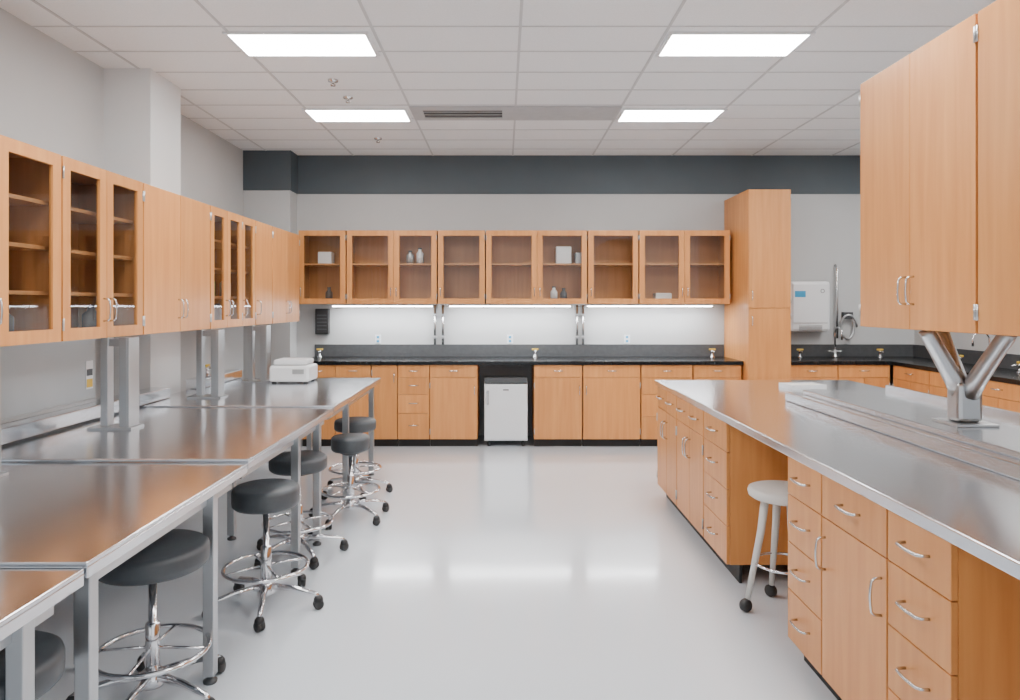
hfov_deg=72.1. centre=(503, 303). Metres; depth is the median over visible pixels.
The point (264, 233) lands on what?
upper cabinet
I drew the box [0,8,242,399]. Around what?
wall
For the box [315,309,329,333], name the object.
wall dispenser
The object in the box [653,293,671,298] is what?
carton
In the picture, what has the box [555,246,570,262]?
carton
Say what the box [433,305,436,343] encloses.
conduit
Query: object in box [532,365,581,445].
base cabinet
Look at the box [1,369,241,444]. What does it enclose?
service raceway
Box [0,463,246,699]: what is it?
steel table
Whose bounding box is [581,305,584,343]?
conduit
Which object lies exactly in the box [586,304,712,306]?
light
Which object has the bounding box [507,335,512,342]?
power outlet
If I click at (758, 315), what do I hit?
tall cabinet
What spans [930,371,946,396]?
base cabinet
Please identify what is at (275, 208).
wall
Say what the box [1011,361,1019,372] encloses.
tap
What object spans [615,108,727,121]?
recessed light
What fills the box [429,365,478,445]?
base cabinet
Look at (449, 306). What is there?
diffuser
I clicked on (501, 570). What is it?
floor
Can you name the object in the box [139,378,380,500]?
steel table
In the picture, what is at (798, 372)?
base cabinet
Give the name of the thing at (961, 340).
wall
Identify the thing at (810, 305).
paper towel dispenser
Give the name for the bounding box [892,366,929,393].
base cabinet
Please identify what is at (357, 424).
stool
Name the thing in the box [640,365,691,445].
base cabinet
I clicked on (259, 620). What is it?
hood
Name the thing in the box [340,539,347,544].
hood
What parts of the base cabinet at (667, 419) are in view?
drawer, door, drawer, door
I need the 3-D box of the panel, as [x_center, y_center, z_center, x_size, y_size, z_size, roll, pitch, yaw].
[-2.515,0.391,2.400,0.030,0.413,3.800,0,0,0]
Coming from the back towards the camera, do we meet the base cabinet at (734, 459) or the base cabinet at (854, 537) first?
the base cabinet at (734, 459)
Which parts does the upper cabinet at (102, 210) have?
door, handle, handle, door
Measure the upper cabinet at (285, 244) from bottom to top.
0.905 m
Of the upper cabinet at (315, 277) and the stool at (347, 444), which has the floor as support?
the stool at (347, 444)
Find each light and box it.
[222,31,379,56]
[301,108,412,121]
[331,304,432,306]
[448,304,570,306]
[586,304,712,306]
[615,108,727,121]
[655,31,815,56]
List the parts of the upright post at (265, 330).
plate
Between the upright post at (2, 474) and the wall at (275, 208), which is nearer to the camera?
the upright post at (2, 474)
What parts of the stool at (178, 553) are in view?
leg, leg, seat, leg, leg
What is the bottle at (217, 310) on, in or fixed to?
in the upper cabinet at (232, 235)
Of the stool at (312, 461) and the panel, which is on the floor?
the stool at (312, 461)
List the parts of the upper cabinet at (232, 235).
door, door, door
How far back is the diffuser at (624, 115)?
6.30 m
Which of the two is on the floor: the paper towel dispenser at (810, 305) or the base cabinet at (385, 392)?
the base cabinet at (385, 392)
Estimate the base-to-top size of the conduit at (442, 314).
0.450 m
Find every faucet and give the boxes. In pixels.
[828,326,842,356]
[972,334,990,345]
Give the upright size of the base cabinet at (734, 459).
0.870 m
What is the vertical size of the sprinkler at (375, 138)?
0.046 m
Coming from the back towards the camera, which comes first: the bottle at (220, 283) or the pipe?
the pipe
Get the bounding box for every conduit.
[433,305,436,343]
[441,305,444,343]
[575,305,578,343]
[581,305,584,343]
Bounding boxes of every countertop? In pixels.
[311,344,743,364]
[655,380,1019,579]
[791,344,1019,384]
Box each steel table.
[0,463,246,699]
[0,569,83,699]
[1,408,332,572]
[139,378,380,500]
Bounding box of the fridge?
[484,377,527,445]
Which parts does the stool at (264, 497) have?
leg, leg, leg, seat, leg, leg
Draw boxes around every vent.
[409,106,621,119]
[799,327,821,328]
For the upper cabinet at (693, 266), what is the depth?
8.04 m
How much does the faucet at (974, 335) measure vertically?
0.350 m
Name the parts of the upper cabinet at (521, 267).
door, door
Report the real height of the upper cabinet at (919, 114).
1.210 m
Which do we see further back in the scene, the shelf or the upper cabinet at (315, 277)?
the upper cabinet at (315, 277)
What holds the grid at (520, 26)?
attached to the ceiling
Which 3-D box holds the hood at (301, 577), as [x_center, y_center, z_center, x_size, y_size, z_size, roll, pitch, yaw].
[-1.083,1.462,3.748,0.048,0.030,0.048,0,0,-13]
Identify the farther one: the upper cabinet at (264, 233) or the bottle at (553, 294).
the bottle at (553, 294)
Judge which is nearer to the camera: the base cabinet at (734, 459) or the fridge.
the base cabinet at (734, 459)
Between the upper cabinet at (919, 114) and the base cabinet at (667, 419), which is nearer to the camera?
the upper cabinet at (919, 114)
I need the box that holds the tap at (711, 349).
[709,348,715,356]
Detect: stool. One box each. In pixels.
[0,630,64,699]
[66,529,225,699]
[202,478,323,632]
[254,450,348,569]
[309,433,389,529]
[321,416,392,499]
[739,480,788,611]
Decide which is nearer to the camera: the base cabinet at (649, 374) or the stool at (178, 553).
the stool at (178, 553)
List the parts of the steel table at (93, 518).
leg, leg, leg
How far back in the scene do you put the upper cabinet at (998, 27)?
2.51 m
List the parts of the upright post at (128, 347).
plate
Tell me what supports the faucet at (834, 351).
on the countertop at (915, 356)
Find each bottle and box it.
[9,313,13,331]
[82,305,96,327]
[214,303,221,319]
[219,281,221,295]
[325,287,332,298]
[407,251,413,262]
[416,248,423,262]
[550,286,556,298]
[560,288,566,298]
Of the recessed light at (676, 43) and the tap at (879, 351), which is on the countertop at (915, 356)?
the tap at (879, 351)
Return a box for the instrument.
[269,358,316,382]
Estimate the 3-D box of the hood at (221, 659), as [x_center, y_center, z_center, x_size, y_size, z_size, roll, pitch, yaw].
[-1.169,1.462,2.873,0.048,0.030,0.048,0,0,20]
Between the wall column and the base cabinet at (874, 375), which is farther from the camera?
the base cabinet at (874, 375)
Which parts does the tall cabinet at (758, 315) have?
door, door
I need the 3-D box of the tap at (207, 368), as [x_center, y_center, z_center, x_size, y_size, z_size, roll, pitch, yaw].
[-2.434,0.548,5.800,0.111,0.098,0.072,0,0,0]
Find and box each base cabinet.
[302,365,371,445]
[371,365,397,445]
[398,365,429,445]
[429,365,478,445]
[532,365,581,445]
[582,365,640,445]
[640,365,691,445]
[656,386,686,520]
[676,397,714,553]
[692,365,740,379]
[704,411,787,582]
[788,456,839,699]
[791,365,837,379]
[814,474,889,699]
[838,365,889,387]
[888,510,1019,699]
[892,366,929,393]
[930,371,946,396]
[982,380,1019,412]
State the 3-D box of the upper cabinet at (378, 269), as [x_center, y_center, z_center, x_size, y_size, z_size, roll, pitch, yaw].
[-1.232,-0.405,7.844,0.996,0.810,0.408,0,0,0]
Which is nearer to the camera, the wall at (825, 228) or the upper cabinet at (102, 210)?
the upper cabinet at (102, 210)
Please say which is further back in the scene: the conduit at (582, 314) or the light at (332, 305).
the conduit at (582, 314)
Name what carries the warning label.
attached to the panel
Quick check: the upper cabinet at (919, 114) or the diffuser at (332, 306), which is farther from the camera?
the diffuser at (332, 306)
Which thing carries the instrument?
on the steel table at (338, 394)
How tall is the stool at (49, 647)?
0.600 m
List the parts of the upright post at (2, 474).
plate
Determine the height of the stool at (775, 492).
0.610 m
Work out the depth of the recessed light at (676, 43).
4.56 m
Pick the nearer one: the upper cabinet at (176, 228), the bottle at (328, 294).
the upper cabinet at (176, 228)
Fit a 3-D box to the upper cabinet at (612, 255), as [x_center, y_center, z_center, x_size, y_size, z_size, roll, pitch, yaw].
[1.200,-0.405,7.844,0.553,0.810,0.408,0,0,0]
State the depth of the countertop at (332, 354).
8.02 m
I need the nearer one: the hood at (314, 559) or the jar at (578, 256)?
the hood at (314, 559)
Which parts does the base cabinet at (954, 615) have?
drawer, handle, handle, handle, drawer, drawer, drawer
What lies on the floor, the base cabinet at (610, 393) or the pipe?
the base cabinet at (610, 393)
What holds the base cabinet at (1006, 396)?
on the floor
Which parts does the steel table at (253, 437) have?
leg, leg, leg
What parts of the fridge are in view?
control panel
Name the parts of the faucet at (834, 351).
spout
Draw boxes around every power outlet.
[375,335,380,342]
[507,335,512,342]
[624,335,629,342]
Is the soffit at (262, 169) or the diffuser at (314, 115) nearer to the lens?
the diffuser at (314, 115)
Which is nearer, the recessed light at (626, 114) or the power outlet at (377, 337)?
the recessed light at (626, 114)
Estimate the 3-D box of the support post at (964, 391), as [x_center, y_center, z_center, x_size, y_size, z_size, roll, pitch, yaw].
[2.039,0.309,3.050,0.332,0.423,0.379,0,0,-43]
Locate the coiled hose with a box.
[840,312,857,339]
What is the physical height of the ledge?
0.110 m
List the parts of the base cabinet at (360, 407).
door, drawer, door, drawer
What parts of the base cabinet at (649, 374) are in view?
drawer, drawer, drawer, drawer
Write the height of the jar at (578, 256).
0.124 m
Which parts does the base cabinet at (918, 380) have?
door, drawer, door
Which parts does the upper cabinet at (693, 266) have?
door, door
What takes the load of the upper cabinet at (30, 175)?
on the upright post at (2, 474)
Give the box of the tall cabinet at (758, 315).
[724,189,791,379]
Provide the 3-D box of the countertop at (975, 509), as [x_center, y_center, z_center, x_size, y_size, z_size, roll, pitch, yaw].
[1.958,0.621,2.970,1.525,0.040,5.140,0,0,0]
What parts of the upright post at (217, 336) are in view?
plate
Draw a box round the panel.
[0,339,96,423]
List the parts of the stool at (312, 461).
leg, leg, seat, leg, leg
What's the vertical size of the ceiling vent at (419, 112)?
0.014 m
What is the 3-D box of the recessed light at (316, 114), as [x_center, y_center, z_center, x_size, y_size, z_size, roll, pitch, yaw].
[-1.308,-1.700,6.312,0.915,0.014,0.425,0,0,0]
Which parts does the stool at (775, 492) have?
leg, seat, leg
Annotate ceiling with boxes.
[0,0,995,154]
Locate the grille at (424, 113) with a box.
[423,112,501,114]
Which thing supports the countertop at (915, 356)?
on the base cabinet at (1006, 396)
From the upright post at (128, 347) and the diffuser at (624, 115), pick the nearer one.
the upright post at (128, 347)
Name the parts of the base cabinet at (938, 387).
drawer, drawer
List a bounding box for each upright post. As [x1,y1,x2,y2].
[0,349,8,477]
[87,337,143,429]
[187,329,227,398]
[240,325,270,382]
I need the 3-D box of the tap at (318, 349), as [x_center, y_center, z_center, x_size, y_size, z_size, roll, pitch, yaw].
[-2.079,0.551,7.874,0.072,0.098,0.111,0,0,0]
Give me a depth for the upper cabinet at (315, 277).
8.01 m
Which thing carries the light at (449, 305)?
attached to the upper cabinet at (521, 267)
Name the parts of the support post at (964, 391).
plate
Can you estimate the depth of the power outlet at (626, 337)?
8.04 m
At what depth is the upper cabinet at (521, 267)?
8.04 m
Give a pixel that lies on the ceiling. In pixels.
(76, 12)
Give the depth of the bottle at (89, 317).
3.92 m
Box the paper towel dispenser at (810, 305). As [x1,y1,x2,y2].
[791,281,829,331]
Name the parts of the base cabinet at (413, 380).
drawer, drawer, drawer, drawer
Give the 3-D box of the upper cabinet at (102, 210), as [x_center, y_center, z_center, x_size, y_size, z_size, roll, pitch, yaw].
[-2.310,-0.270,3.772,0.421,0.905,0.761,0,0,0]
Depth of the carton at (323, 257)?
7.82 m
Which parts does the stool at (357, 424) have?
leg, seat, leg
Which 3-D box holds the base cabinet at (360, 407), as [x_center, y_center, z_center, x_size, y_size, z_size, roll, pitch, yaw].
[-1.776,1.078,7.670,0.746,0.870,0.660,0,0,0]
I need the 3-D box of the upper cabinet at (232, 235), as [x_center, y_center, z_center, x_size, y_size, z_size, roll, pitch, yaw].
[-2.310,-0.270,5.570,0.421,0.905,0.926,0,0,0]
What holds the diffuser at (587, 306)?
attached to the light at (587, 305)
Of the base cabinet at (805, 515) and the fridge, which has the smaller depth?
the base cabinet at (805, 515)
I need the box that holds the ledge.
[785,385,1019,479]
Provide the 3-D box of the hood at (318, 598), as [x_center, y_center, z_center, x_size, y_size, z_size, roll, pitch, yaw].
[-0.921,1.462,3.475,0.048,0.030,0.048,0,0,-13]
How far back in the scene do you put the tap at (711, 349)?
7.89 m
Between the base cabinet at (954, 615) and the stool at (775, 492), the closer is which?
the base cabinet at (954, 615)
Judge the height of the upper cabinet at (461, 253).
0.810 m
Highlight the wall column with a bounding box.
[104,68,180,395]
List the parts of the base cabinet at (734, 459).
handle, handle, handle, drawer, drawer, drawer, drawer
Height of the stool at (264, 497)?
0.605 m
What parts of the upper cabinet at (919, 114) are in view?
door, handle, handle, door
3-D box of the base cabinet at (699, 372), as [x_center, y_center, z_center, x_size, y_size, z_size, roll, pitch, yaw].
[2.253,1.078,7.670,0.510,0.870,0.660,0,0,0]
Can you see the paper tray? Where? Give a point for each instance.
(789, 385)
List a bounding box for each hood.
[218,655,224,665]
[254,616,264,624]
[297,573,305,580]
[310,557,317,562]
[314,594,322,602]
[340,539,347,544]
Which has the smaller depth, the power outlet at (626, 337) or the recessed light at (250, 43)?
the recessed light at (250, 43)
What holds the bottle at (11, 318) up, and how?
in the upper cabinet at (30, 175)
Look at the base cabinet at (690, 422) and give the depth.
4.52 m
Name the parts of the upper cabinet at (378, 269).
door, door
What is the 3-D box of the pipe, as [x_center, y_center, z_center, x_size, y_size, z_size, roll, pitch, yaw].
[3.806,-0.032,8.020,0.028,0.850,0.067,0,0,0]
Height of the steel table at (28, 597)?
0.800 m
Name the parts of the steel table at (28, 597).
leg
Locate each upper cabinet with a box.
[0,135,60,346]
[61,156,143,340]
[143,183,210,334]
[210,205,255,328]
[255,221,272,324]
[272,226,299,323]
[299,230,346,303]
[346,230,437,303]
[438,230,485,303]
[486,230,587,303]
[587,230,638,303]
[638,230,729,303]
[859,14,977,333]
[976,0,1019,335]
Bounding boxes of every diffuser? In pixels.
[307,111,408,120]
[332,306,431,306]
[449,306,570,306]
[587,306,711,306]
[619,111,721,120]
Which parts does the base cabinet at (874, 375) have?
door, drawer, door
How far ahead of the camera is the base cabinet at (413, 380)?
7.38 m
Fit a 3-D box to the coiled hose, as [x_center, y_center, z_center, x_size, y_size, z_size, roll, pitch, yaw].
[3.933,0.254,8.004,0.198,0.321,0.090,0,0,0]
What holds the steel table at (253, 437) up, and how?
on the floor
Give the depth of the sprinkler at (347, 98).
5.76 m
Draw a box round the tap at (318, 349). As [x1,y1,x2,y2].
[316,348,322,356]
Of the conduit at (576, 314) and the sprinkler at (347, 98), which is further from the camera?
the conduit at (576, 314)
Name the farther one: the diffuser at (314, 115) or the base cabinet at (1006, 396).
the diffuser at (314, 115)
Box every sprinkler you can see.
[328,78,337,86]
[343,96,352,102]
[374,137,381,142]
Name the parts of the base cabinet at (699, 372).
door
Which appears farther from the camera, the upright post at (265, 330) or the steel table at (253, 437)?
the upright post at (265, 330)
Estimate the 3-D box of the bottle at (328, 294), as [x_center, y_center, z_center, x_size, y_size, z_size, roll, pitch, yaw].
[-1.969,-0.104,7.880,0.080,0.170,0.080,0,0,0]
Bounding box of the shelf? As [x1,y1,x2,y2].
[803,390,1019,458]
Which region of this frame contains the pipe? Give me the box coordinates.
[834,264,837,337]
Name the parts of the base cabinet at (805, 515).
handle, handle, handle, handle, drawer, drawer, drawer, drawer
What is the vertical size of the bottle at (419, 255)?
0.180 m
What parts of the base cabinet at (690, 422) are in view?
drawer, door, handle, handle, drawer, door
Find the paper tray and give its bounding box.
[779,382,826,389]
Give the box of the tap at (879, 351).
[877,349,883,357]
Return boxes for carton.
[318,252,333,262]
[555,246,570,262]
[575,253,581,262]
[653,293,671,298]
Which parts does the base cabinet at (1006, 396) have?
door, drawer, door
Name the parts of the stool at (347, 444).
leg, leg, seat, leg, leg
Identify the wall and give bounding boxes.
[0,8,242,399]
[243,190,296,377]
[297,194,913,435]
[914,330,1019,354]
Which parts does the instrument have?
lid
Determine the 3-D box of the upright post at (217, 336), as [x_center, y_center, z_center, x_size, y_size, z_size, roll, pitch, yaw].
[-2.150,0.430,5.080,0.240,0.492,0.140,0,0,0]
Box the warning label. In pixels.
[86,360,92,388]
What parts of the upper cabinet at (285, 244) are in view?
door, door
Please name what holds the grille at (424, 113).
attached to the ceiling vent at (419, 112)
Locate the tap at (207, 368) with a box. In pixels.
[205,364,210,375]
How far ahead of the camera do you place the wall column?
5.07 m
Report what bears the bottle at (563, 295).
in the upper cabinet at (521, 267)
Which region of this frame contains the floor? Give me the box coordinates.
[35,436,836,699]
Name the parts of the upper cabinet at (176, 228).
door, handle, handle, door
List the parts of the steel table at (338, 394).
leg, leg, leg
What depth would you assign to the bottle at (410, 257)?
7.85 m
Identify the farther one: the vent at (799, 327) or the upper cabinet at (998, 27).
the vent at (799, 327)
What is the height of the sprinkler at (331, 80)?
0.046 m
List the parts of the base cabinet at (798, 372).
door, door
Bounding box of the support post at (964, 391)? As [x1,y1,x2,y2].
[918,330,1017,426]

